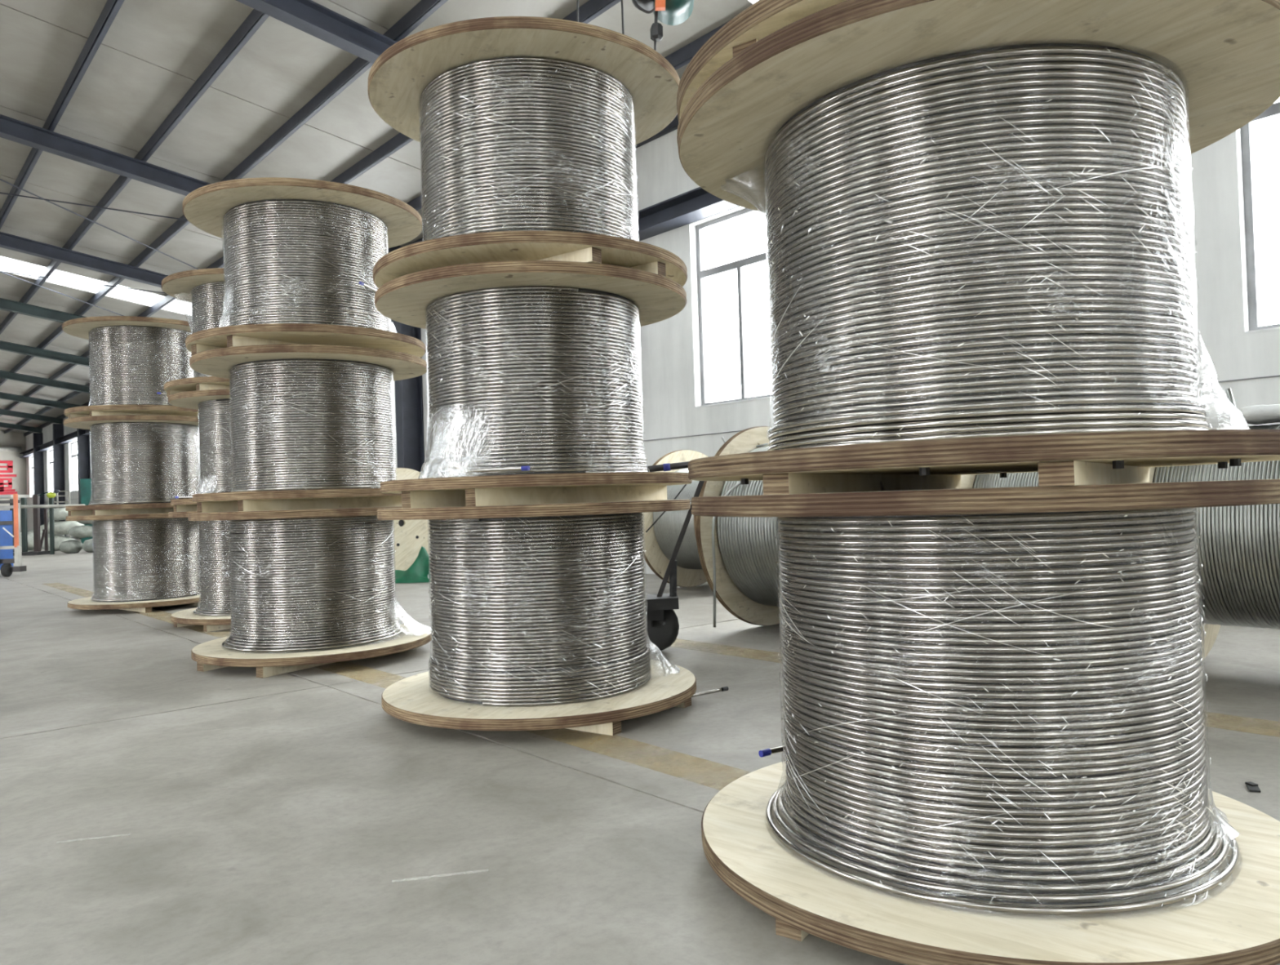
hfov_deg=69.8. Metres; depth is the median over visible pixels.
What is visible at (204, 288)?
reel
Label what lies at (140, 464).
reel
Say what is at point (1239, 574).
reel
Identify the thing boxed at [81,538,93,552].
sack
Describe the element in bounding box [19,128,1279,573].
wall
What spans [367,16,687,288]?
reel
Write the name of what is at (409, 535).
reel
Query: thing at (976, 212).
reel
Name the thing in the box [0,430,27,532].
wall
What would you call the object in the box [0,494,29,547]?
bench
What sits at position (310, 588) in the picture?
reel
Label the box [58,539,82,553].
sack
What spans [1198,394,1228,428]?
plastic wrap
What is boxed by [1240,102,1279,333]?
window
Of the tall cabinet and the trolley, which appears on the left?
the tall cabinet
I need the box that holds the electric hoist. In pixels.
[576,0,693,50]
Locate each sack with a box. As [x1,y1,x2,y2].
[20,532,41,550]
[28,528,64,537]
[40,520,84,534]
[41,535,76,551]
[47,507,68,520]
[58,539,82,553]
[67,524,93,537]
[76,515,93,524]
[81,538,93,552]
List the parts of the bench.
cross rail, cross rail, leg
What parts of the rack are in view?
post, post, plate, post, post, post, rail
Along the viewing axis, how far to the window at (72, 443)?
41.99 m
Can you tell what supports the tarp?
on the floor
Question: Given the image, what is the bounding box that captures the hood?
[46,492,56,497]
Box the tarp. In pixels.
[394,546,431,582]
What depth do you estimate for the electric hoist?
6.98 m
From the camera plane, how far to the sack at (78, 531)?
24.09 m
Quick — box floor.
[0,537,1279,964]
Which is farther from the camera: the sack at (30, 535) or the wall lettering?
the wall lettering
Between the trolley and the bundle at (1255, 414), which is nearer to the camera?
the bundle at (1255, 414)
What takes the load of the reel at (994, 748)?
on the floor
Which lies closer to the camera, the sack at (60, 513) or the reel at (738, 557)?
the reel at (738, 557)
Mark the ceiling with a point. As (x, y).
(113, 113)
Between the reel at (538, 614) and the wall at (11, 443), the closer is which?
the reel at (538, 614)
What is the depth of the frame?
28.58 m
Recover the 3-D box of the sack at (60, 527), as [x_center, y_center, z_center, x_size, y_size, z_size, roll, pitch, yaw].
[-16.508,1.296,26.214,1.186,0.410,0.656,-2,-1,-3]
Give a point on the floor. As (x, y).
(156, 809)
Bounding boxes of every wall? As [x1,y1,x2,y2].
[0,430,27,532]
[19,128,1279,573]
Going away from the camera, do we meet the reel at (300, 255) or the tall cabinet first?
the reel at (300, 255)
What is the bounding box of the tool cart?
[0,493,26,577]
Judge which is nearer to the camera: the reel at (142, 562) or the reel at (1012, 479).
the reel at (1012, 479)
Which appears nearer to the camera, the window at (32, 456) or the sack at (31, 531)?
the sack at (31, 531)
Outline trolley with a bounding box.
[644,461,704,651]
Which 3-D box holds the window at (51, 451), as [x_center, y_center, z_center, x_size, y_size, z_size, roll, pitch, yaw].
[-28.804,-0.542,45.157,0.176,2.260,3.400,-1,-1,-41]
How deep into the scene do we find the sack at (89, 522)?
24.17 m
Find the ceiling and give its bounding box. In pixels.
[0,0,759,435]
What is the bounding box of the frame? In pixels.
[53,490,71,537]
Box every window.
[31,456,33,494]
[49,449,53,492]
[70,440,78,492]
[695,208,772,408]
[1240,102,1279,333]
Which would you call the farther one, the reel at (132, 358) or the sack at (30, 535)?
the sack at (30, 535)
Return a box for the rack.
[9,488,84,555]
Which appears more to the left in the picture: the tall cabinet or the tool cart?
the tool cart
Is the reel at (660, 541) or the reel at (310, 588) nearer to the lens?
the reel at (310, 588)
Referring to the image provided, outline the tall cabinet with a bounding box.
[80,478,93,543]
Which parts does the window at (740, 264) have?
sill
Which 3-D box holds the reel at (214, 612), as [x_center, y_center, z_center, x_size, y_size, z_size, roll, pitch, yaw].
[-3.389,0.737,8.245,1.502,0.994,1.502,-2,-1,-7]
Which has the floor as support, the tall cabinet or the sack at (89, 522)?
the tall cabinet
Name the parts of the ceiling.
brace rod, brace rod, brace rod, brace rod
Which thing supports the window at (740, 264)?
in the wall at (671, 205)
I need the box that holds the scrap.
[1244,781,1260,792]
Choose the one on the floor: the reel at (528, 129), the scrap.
the scrap
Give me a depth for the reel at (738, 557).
6.46 m
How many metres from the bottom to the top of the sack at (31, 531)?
0.653 m
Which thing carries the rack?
on the floor
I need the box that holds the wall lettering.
[0,460,17,494]
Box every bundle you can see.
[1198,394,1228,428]
[1239,404,1279,424]
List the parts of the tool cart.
cabinet trim, rail, shelf rail, post, post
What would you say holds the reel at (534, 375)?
on the reel at (538, 614)
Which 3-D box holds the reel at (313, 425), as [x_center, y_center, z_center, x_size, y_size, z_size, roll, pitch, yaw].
[-2.183,-0.313,6.159,1.501,0.981,1.502,-2,-1,2]
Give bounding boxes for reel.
[62,315,199,417]
[63,414,199,515]
[65,512,200,613]
[161,267,230,397]
[168,388,233,511]
[168,511,231,631]
[182,177,426,357]
[187,506,431,678]
[189,344,427,512]
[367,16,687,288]
[367,467,431,570]
[374,260,692,508]
[377,499,728,735]
[641,449,708,586]
[676,0,846,122]
[676,0,1279,494]
[690,479,1279,964]
[695,426,781,627]
[954,471,1118,488]
[1138,387,1279,661]
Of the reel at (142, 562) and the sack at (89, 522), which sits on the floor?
the reel at (142, 562)
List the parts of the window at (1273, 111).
sill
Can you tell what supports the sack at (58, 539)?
on the floor
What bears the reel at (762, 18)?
on the reel at (976, 212)
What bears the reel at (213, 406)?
on the reel at (214, 612)

